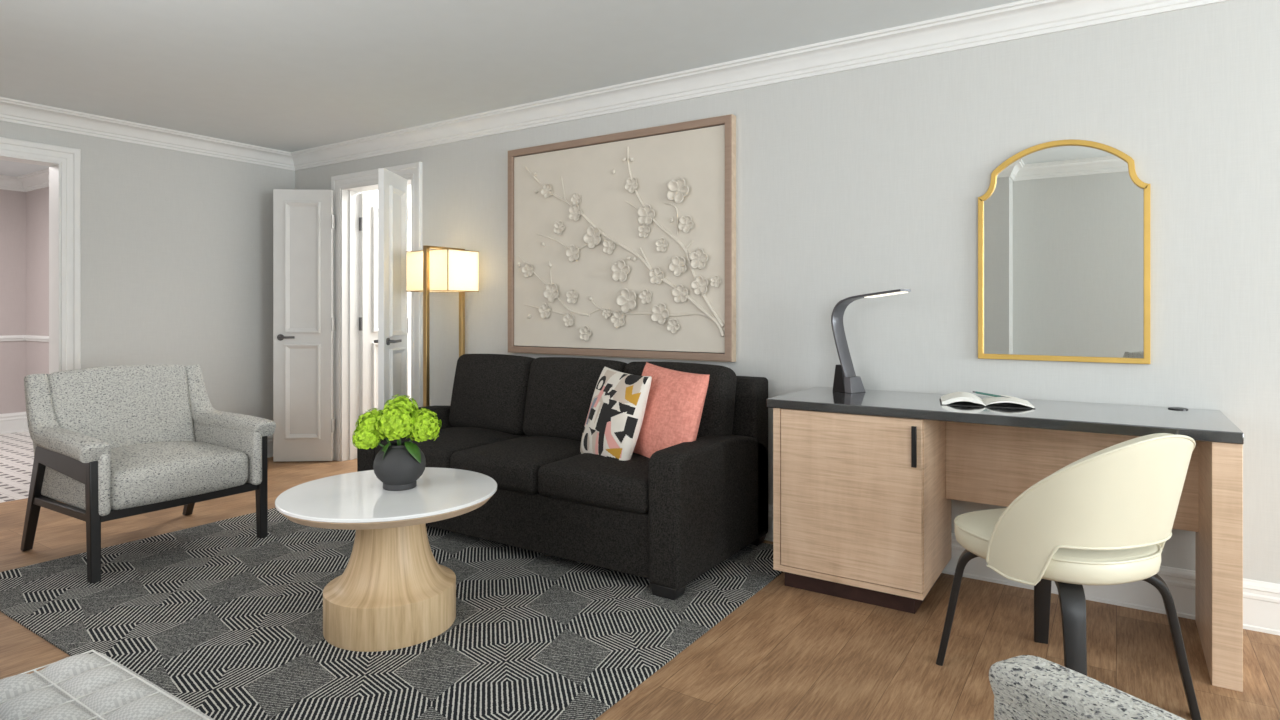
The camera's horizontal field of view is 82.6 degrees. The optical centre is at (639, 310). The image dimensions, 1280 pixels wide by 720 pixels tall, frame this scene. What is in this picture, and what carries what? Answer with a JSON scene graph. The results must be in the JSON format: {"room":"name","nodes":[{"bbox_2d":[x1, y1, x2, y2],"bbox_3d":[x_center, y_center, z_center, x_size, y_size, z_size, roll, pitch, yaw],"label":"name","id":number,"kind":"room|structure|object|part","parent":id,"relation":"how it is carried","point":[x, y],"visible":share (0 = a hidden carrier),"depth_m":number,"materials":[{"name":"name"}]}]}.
{"room":"hotel room","nodes":[
{"label":"hotel room","id":0,"kind":"room"},
{"bbox_2d":[0,187,48,413],"bbox_3d":[-5.475,-0.052,4.627,3.070,2.345,3.630,0,0,33],"label":"wall","id":1,"kind":"structure","parent":0,"point":[24,216],"depth_m":6.68,"materials":[{"name":"paint"}]},
{"bbox_2d":[0,412,28,433],"bbox_3d":[-5.417,1.030,4.589,2.931,0.181,3.352,0,0,33],"label":"baseboard","id":2,"kind":"structure","parent":1,"relation":"attached to","point":[9,422],"depth_m":6.70,"materials":[{"name":"white paint"}]},
{"bbox_2d":[0,168,48,191],"bbox_3d":[-5.417,-1.167,4.589,2.931,0.118,3.352,0,0,33],"label":"trim","id":3,"kind":"structure","parent":1,"relation":"attached to","point":[36,180],"depth_m":6.62,"materials":[{"name":"white paint"}]},
{"bbox_2d":[0,335,48,341],"bbox_3d":[-5.417,0.253,4.589,2.931,0.055,3.352,0,0,33],"label":"trim","id":4,"kind":"structure","parent":1,"relation":"attached to","point":[4,337],"depth_m":6.67,"materials":[{"name":"white paint"}]},
{"bbox_2d":[0,121,294,420],"bbox_3d":[-3.798,-0.052,4.259,0.140,2.345,3.690,0,0,33],"label":"wall","id":5,"kind":"structure","parent":0,"point":[177,246],"depth_m":5.06,"materials":[{"name":"grey paint"}]},
{"bbox_2d":[0,154,60,373],"bbox_3d":[-4.036,0.102,3.895,0.152,2.035,1.500,0,0,33],"label":"trim","id":6,"kind":"structure","parent":5,"relation":"attached to","point":[54,167],"depth_m":4.50,"materials":[{"name":"white paint"}]},
{"bbox_2d":[0,137,80,370],"bbox_3d":[-3.967,0.055,3.849,0.026,2.130,1.690,0,0,33],"label":"trim","id":7,"kind":"structure","parent":5,"relation":"attached to","point":[70,158],"depth_m":4.51,"materials":[{"name":"white paint"}]},
{"bbox_2d":[267,434,272,456],"bbox_3d":[-2.911,1.034,5.027,0.506,0.172,1.436,0,0,33],"label":"baseboard","id":8,"kind":"structure","parent":5,"relation":"attached to","point":[269,438],"depth_m":5.58,"materials":[{"name":"white paint"}]},
{"bbox_2d":[360,185,410,400],"bbox_3d":[-1.334,-0.052,6.053,2.140,2.345,1.730,0,0,33],"label":"wall","id":9,"kind":"structure","parent":0,"point":[374,192],"depth_m":6.60,"materials":[{"name":"white paint"}]},
{"bbox_2d":[0,0,1021,176],"bbox_3d":[0.018,-1.255,2.677,14.500,0.060,6.300,0,0,33],"label":"ceiling","id":10,"kind":"structure","parent":0,"point":[283,75],"depth_m":3.43,"materials":[{"name":"paint"}]},
{"bbox_2d":[0,431,1279,719],"bbox_3d":[-0.009,1.145,2.635,14.500,0.050,6.200,0,0,33],"label":"floor","id":11,"kind":"structure","parent":0,"point":[786,652],"depth_m":2.41,"materials":[{"name":"brown wood"}]},
{"bbox_2d":[0,650,213,719],"bbox_3d":[-0.864,0.881,0.954,0.892,0.478,0.612,0,0,33],"label":"ottoman","id":12,"kind":"object","parent":11,"relation":"on","point":[83,686],"visible":1,"depth_m":1.24,"materials":[{"name":"white fabric"}]},
{"bbox_2d":[0,508,782,719],"bbox_3d":[-1.012,1.117,3.180,2.785,0.006,2.285,0,0,33],"label":"area rug","id":13,"kind":"object","parent":11,"relation":"on","point":[226,620],"visible":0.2,"depth_m":2.59,"materials":[{"name":"grey carpet"}]},
{"bbox_2d":[20,365,275,583],"bbox_3d":[-2.357,0.695,3.490,0.808,0.842,0.816,0,0,33],"label":"armchair","id":14,"kind":"object","parent":13,"relation":"on","point":[110,442],"visible":1,"depth_m":3.40,"materials":[{"name":"grey fabric"}]},
{"bbox_3d":[-2.772,0.864,3.340,0.267,0.505,0.042,0,0,33],"label":"leg","id":15,"kind":"part","parent":14,"relation":"part of","materials":[{"name":"black wood"}]},
{"bbox_3d":[-2.483,0.659,3.151,0.540,0.115,0.042,0,0,33],"label":"arm rail","id":16,"kind":"part","parent":14,"relation":"part of","materials":[{"name":"black wood"}]},
{"bbox_3d":[-2.474,0.715,3.182,0.642,0.270,0.046,0,0,33],"label":"panel","id":17,"kind":"part","parent":14,"relation":"part of","materials":[{"name":"grey fabric"}]},
{"bbox_3d":[-2.255,0.867,3.002,0.060,0.500,0.042,0,0,33],"label":"leg","id":18,"kind":"part","parent":14,"relation":"part of","materials":[{"name":"black wood"}]},
{"bbox_3d":[-2.307,0.764,3.457,0.654,0.249,0.592,0,0,33],"label":"seat","id":19,"kind":"part","parent":14,"relation":"part of","materials":[{"name":"grey fabric"}]},
{"bbox_3d":[-2.073,0.860,3.304,0.034,0.038,0.680,0,0,33],"label":"rail","id":20,"kind":"part","parent":14,"relation":"part of","materials":[{"name":"black wood"}]},
{"bbox_3d":[-2.386,0.864,3.929,0.267,0.505,0.042,0,0,33],"label":"leg","id":21,"kind":"part","parent":14,"relation":"part of","materials":[{"name":"black wood"}]},
{"bbox_3d":[-2.122,0.715,3.720,0.642,0.270,0.046,0,0,33],"label":"panel","id":22,"kind":"part","parent":14,"relation":"part of","materials":[{"name":"grey fabric"}]},
{"bbox_3d":[-1.869,0.867,3.591,0.060,0.500,0.042,0,0,33],"label":"leg","id":23,"kind":"part","parent":14,"relation":"part of","materials":[{"name":"black wood"}]},
{"bbox_2d":[275,467,496,651],"bbox_3d":[-0.888,0.876,2.600,0.743,0.476,0.743,0,0,33],"label":"coffee table","id":24,"kind":"object","parent":13,"relation":"on","point":[392,592],"visible":0.95,"depth_m":2.46,"materials":[{"name":"brown wood"}]},
{"bbox_2d":[373,441,425,490],"bbox_3d":[-0.868,0.559,2.633,0.181,0.158,0.181,0,0,33],"label":"vase","id":25,"kind":"object","parent":24,"relation":"on","point":[398,470],"visible":0.77,"depth_m":2.57,"materials":[{"name":"black ceramic"}]},
{"bbox_2d":[352,426,383,448],"bbox_3d":[-0.962,0.498,2.609,0.117,0.192,0.125,0,0,33],"label":"flower","id":26,"kind":"object","parent":25,"relation":"in","point":[362,439],"visible":0.85,"depth_m":2.57,"materials":[{"name":"green plant"}]},
{"bbox_2d":[355,408,390,457],"bbox_3d":[-0.945,0.473,2.623,0.163,0.242,0.125,0,0,33],"label":"stem","id":27,"kind":"object","parent":25,"relation":"in","point":[369,419],"visible":0.56,"depth_m":2.59,"materials":[{"name":"green plant"}]},
{"bbox_2d":[375,403,415,445],"bbox_3d":[-0.870,0.461,2.598,0.144,0.264,0.142,0,0,33],"label":"flower","id":28,"kind":"object","parent":25,"relation":"in","point":[395,423],"visible":0.94,"depth_m":2.55,"materials":[{"name":"green plant"}]},
{"bbox_2d":[383,394,417,445],"bbox_3d":[-0.879,0.450,2.677,0.136,0.287,0.131,0,0,33],"label":"flower","id":29,"kind":"object","parent":25,"relation":"in","point":[403,400],"visible":0.46,"depth_m":2.65,"materials":[{"name":"green plant"}]},
{"bbox_2d":[404,408,441,462],"bbox_3d":[-0.789,0.473,2.641,0.136,0.240,0.128,0,0,-28],"label":"stem","id":30,"kind":"object","parent":25,"relation":"in","point":[426,426],"visible":0.78,"depth_m":2.60,"materials":[{"name":"green plant"}]},
{"bbox_2d":[406,245,478,406],"bbox_3d":[-1.238,0.358,4.560,0.380,1.511,0.313,0,0,33],"label":"floor lamp","id":31,"kind":"object","parent":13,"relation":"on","point":[441,269],"visible":0.83,"depth_m":4.44,"materials":[{"name":"beige fabric"}]},
{"bbox_3d":[-1.300,0.353,4.429,0.030,1.497,0.026,0,0,33],"label":"post","id":32,"kind":"part","parent":31,"relation":"part of","materials":[{"name":"gold metal"}]},
{"bbox_2d":[418,291,463,291],"bbox_3d":[-1.237,-0.124,4.561,0.367,0.002,0.242,0,0,33],"label":"diffuser","id":33,"kind":"object","parent":31,"relation":"attached to","point":[418,291],"depth_m":4.63,"materials":[{"name":"white fabric"}]},
{"bbox_3d":[-1.237,-0.246,4.561,0.375,0.252,0.250,0,0,33],"label":"lamp shade","id":34,"kind":"part","parent":31,"relation":"part of","materials":[{"name":"white fabric"}]},
{"bbox_3d":[-1.149,-0.246,4.353,0.004,0.252,0.004,0,0,33],"label":"shade corner rod","id":35,"kind":"part","parent":31,"relation":"part of","materials":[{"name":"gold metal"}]},
{"bbox_3d":[-1.142,0.353,4.669,0.030,1.497,0.026,0,0,33],"label":"post","id":36,"kind":"part","parent":31,"relation":"part of","materials":[{"name":"gold metal"}]},
{"bbox_2d":[357,354,767,599],"bbox_3d":[-0.446,0.680,3.684,1.980,0.869,0.892,0,0,33],"label":"sofa","id":37,"kind":"object","parent":13,"relation":"on","point":[667,518],"visible":0.77,"depth_m":3.27,"materials":[{"name":"black fabric"}]},
{"bbox_3d":[-1.210,0.815,4.191,0.145,0.521,0.870,0,0,33],"label":"arm","id":38,"kind":"part","parent":37,"relation":"part of"},
{"bbox_2d":[375,427,526,467],"bbox_3d":[-0.975,0.742,3.906,0.558,0.203,0.684,0,0,33],"label":"seat cushion","id":39,"kind":"object","parent":37,"relation":"on","point":[438,453],"depth_m":3.73,"materials":[{"name":"black fabric"}]},
{"bbox_2d":[449,354,535,434],"bbox_3d":[-0.823,0.470,4.129,0.563,0.450,0.268,0,0,33],"label":"cushion","id":40,"kind":"object","parent":37,"relation":"on","point":[489,392],"depth_m":4.00,"materials":[{"name":"black fabric"}]},
{"bbox_2d":[450,436,580,493],"bbox_3d":[-0.510,0.742,3.602,0.545,0.203,0.684,0,0,33],"label":"seat cushion","id":41,"kind":"object","parent":37,"relation":"on","point":[514,463],"depth_m":3.37,"materials":[{"name":"black fabric"}]},
{"bbox_3d":[-0.472,0.936,3.644,1.700,0.257,0.718,0,0,33],"label":"seat","id":42,"kind":"part","parent":37,"relation":"part of","materials":[{"name":"black fabric"}]},
{"bbox_2d":[523,357,627,440],"bbox_3d":[-0.330,0.470,3.807,0.606,0.450,0.268,0,0,33],"label":"cushion","id":43,"kind":"object","parent":37,"relation":"on","point":[558,392],"depth_m":3.73,"materials":[{"name":"black fabric"}]},
{"bbox_2d":[538,452,649,513],"bbox_3d":[-0.038,0.742,3.293,0.575,0.203,0.684,0,0,33],"label":"seat cushion","id":44,"kind":"object","parent":37,"relation":"on","point":[577,483],"depth_m":3.04,"materials":[{"name":"black fabric"}]},
{"bbox_2d":[580,367,651,460],"bbox_3d":[-0.119,0.490,3.352,0.196,0.436,0.446,0,0,-32],"label":"throw pillow","id":45,"kind":"object","parent":37,"relation":"on","point":[614,420],"visible":0.92,"depth_m":3.23,"materials":[{"name":"fabric"}]},
{"bbox_2d":[633,362,709,457],"bbox_3d":[0.111,0.475,3.256,0.198,0.464,0.447,0,0,-34],"label":"throw pillow","id":46,"kind":"object","parent":37,"relation":"on","point":[676,399],"visible":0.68,"depth_m":3.15,"materials":[{"name":"pink fabric"}]},
{"bbox_2d":[623,361,736,437],"bbox_3d":[0.168,0.470,3.481,0.576,0.450,0.268,0,0,33],"label":"cushion","id":47,"kind":"object","parent":37,"relation":"on","point":[719,413],"depth_m":3.31,"materials":[{"name":"fabric"}]},
{"bbox_3d":[0.325,0.815,3.187,0.145,0.521,0.870,0,0,33],"label":"arm","id":48,"kind":"part","parent":37,"relation":"part of"},
{"bbox_3d":[-0.246,0.695,3.990,1.980,0.758,0.160,0,0,33],"label":"frame","id":49,"kind":"part","parent":37,"relation":"part of","materials":[{"name":"black fabric"}]},
{"bbox_2d":[767,386,1243,691],"bbox_3d":[1.293,0.736,2.774,1.497,0.768,0.597,0,0,33],"label":"desk","id":50,"kind":"object","parent":11,"relation":"on","point":[865,484],"visible":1,"depth_m":2.72,"materials":[{"name":"beige wood"}]},
{"bbox_3d":[0.795,0.707,2.782,0.539,0.625,0.016,0,0,33],"label":"cabinet door","id":51,"kind":"part","parent":50,"relation":"part of","materials":[{"name":"beige wood"}]},
{"bbox_2d":[831,289,910,393],"bbox_3d":[0.979,0.134,3.111,0.091,0.444,0.369,0,0,-33],"label":"desk lamp","id":52,"kind":"object","parent":50,"relation":"on","point":[846,380],"visible":1,"depth_m":3.21,"materials":[{"name":"black metal"}]},
{"bbox_3d":[0.991,0.490,2.630,0.017,0.148,0.024,0,0,33],"label":"door pull","id":53,"kind":"part","parent":50,"relation":"part of","materials":[{"name":"black metal"}]},
{"bbox_2d":[940,392,1034,408],"bbox_3d":[1.320,0.339,2.788,0.318,0.034,0.196,0,0,21],"label":"notebook","id":54,"kind":"object","parent":50,"relation":"on","point":[956,398],"visible":0.98,"depth_m":2.75,"materials":[{"name":"paper"}]},
{"bbox_2d":[973,391,1008,397],"bbox_3d":[1.367,0.327,2.825,0.008,0.020,0.150,0,0,-43],"label":"pen","id":55,"kind":"object","parent":54,"relation":"on","point":[976,392],"visible":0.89,"depth_m":2.83,"materials":[{"name":"teal plastic"}]},
{"bbox_3d":[1.600,0.580,2.760,0.824,0.377,0.020,0,0,33],"label":"modesty panel","id":56,"kind":"part","parent":50,"relation":"part of","materials":[{"name":"beige wood"}]},
{"bbox_3d":[1.888,0.755,2.384,0.072,0.729,0.543,0,0,33],"label":"leg panel","id":57,"kind":"part","parent":50,"relation":"part of","materials":[{"name":"beige wood"}]},
{"bbox_2d":[936,433,1201,719],"bbox_3d":[1.249,0.719,2.135,0.561,0.806,0.608,0,0,-20],"label":"desk chair","id":58,"kind":"object","parent":11,"relation":"on","point":[1106,517],"visible":0.99,"depth_m":1.92,"materials":[{"name":"beige leather"}]},
{"bbox_3d":[1.083,0.925,2.249,0.312,0.394,0.060,0,0,28],"label":"leg","id":59,"kind":"part","parent":58,"relation":"part of","materials":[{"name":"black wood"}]},
{"bbox_3d":[1.303,0.925,2.329,0.060,0.394,0.312,0,0,22],"label":"leg","id":60,"kind":"part","parent":58,"relation":"part of","materials":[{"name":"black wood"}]},
{"bbox_3d":[1.233,0.687,2.177,0.476,0.090,0.510,0,0,-20],"label":"seat","id":61,"kind":"part","parent":58,"relation":"part of","materials":[{"name":"beige leather"}]},
{"bbox_3d":[1.172,0.925,1.996,0.060,0.394,0.325,0,0,21],"label":"leg","id":62,"kind":"part","parent":58,"relation":"part of","materials":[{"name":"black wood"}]},
{"bbox_3d":[1.294,0.528,2.009,0.549,0.423,0.327,0,0,-20],"label":"backrest","id":63,"kind":"part","parent":58,"relation":"part of","materials":[{"name":"beige leather"}]},
{"bbox_3d":[1.397,0.925,2.078,0.325,0.394,0.060,0,0,29],"label":"leg","id":64,"kind":"part","parent":58,"relation":"part of","materials":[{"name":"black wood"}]},
{"bbox_2d":[989,655,1185,719],"bbox_3d":[0.432,0.699,0.646,0.816,0.842,0.808,0,0,-25],"label":"armchair","id":65,"kind":"object","parent":11,"relation":"on","point":[1024,687],"visible":1,"depth_m":1.05,"materials":[{"name":"grey fabric"}]},
{"bbox_3d":[0.694,0.718,0.845,0.046,0.270,0.642,0,0,-25],"label":"panel","id":66,"kind":"part","parent":65,"relation":"part of","materials":[{"name":"grey fabric"}]},
{"bbox_2d":[295,0,1279,583],"bbox_3d":[1.928,-0.052,2.801,11.320,2.345,0.140,0,0,33],"label":"wall","id":67,"kind":"structure","parent":0,"point":[870,179],"depth_m":3.09,"materials":[{"name":"grey paint"}]},
{"bbox_2d":[273,189,334,461],"bbox_3d":[-2.490,0.107,5.400,0.431,2.009,0.142,0,0,-4],"label":"door","id":68,"kind":"structure","parent":67,"relation":"in","point":[303,220],"depth_m":5.38,"materials":[{"name":"white paint"}]},
{"bbox_3d":[-2.601,0.195,5.347,0.139,0.048,0.052,0,0,-4],"label":"lever handle","id":69,"kind":"part","parent":68,"relation":"part of","materials":[{"name":"metal"}]},
{"bbox_3d":[-2.491,0.595,5.372,0.255,0.700,0.022,0,0,-4],"label":"panel molding","id":70,"kind":"part","parent":68,"relation":"part of","materials":[{"name":"white paint"}]},
{"bbox_3d":[-2.491,-0.320,5.372,0.255,0.970,0.022,0,0,-4],"label":"panel molding","id":71,"kind":"part","parent":68,"relation":"part of","materials":[{"name":"white paint"}]},
{"bbox_2d":[359,193,377,418],"bbox_3d":[-2.017,0.107,5.713,0.142,2.009,0.416,0,0,33],"label":"door","id":72,"kind":"structure","parent":67,"relation":"in","point":[368,220],"depth_m":5.58,"materials":[{"name":"white paint"}]},
{"bbox_3d":[-1.992,0.595,5.700,0.022,0.700,0.240,0,0,33],"label":"panel molding","id":73,"kind":"part","parent":72,"relation":"part of","materials":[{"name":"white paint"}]},
{"bbox_3d":[-1.992,-0.320,5.700,0.022,0.970,0.240,0,0,33],"label":"panel molding","id":74,"kind":"part","parent":72,"relation":"part of","materials":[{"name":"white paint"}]},
{"bbox_2d":[341,178,410,460],"bbox_3d":[-1.854,0.102,5.276,0.800,2.035,0.152,0,0,33],"label":"trim","id":75,"kind":"structure","parent":67,"relation":"attached to","point":[350,196],"depth_m":5.47,"materials":[{"name":"white paint"}]},
{"bbox_2d":[331,162,421,460],"bbox_3d":[-1.900,0.055,5.206,0.990,2.130,0.026,0,0,33],"label":"trim","id":76,"kind":"structure","parent":67,"relation":"attached to","point":[413,171],"depth_m":5.02,"materials":[{"name":"white paint"}]},
{"bbox_2d":[374,168,407,411],"bbox_3d":[-1.624,0.107,4.781,0.144,2.009,0.418,0,0,-1],"label":"door","id":77,"kind":"structure","parent":67,"relation":"in","point":[392,341],"depth_m":4.66,"materials":[{"name":"white paint"}]},
{"bbox_3d":[-1.576,0.195,4.671,0.052,0.048,0.139,0,0,3],"label":"lever handle","id":78,"kind":"part","parent":77,"relation":"part of","materials":[{"name":"metal"}]},
{"bbox_3d":[-1.588,0.595,4.776,0.022,0.700,0.240,0,0,3],"label":"panel molding","id":79,"kind":"part","parent":77,"relation":"part of","materials":[{"name":"white paint"}]},
{"bbox_3d":[-1.588,-0.320,4.776,0.022,0.970,0.240,0,0,3],"label":"panel molding","id":80,"kind":"part","parent":77,"relation":"part of","materials":[{"name":"white paint"}]},
{"bbox_2d":[0,0,1230,170],"bbox_3d":[0.891,-1.167,1.216,11.042,0.118,3.652,0,0,33],"label":"trim","id":81,"kind":"structure","parent":67,"relation":"attached to","point":[1024,18],"depth_m":3.77,"materials":[{"name":"white paint"}]},
{"bbox_2d":[508,114,735,361],"bbox_3d":[-0.169,-0.362,4.049,1.515,1.235,0.069,0,0,33],"label":"relief","id":82,"kind":"object","parent":67,"relation":"attached to","point":[618,242],"visible":1,"depth_m":3.98,"materials":[{"name":"beige wood"}]},
{"bbox_2d":[765,504,1279,634],"bbox_3d":[2.510,1.034,2.326,9.545,0.172,0.021,0,0,33],"label":"baseboard","id":83,"kind":"structure","parent":67,"relation":"attached to","point":[1261,599],"depth_m":2.70,"materials":[{"name":"white paint"}]},
{"bbox_2d":[978,139,1150,363],"bbox_3d":[1.659,-0.237,2.879,0.589,0.872,0.025,0,0,33],"label":"wall mirror","id":84,"kind":"object","parent":67,"relation":"attached to","point":[1064,226],"visible":1,"depth_m":2.87,"materials":[{"name":"gold metal"}]}
]}

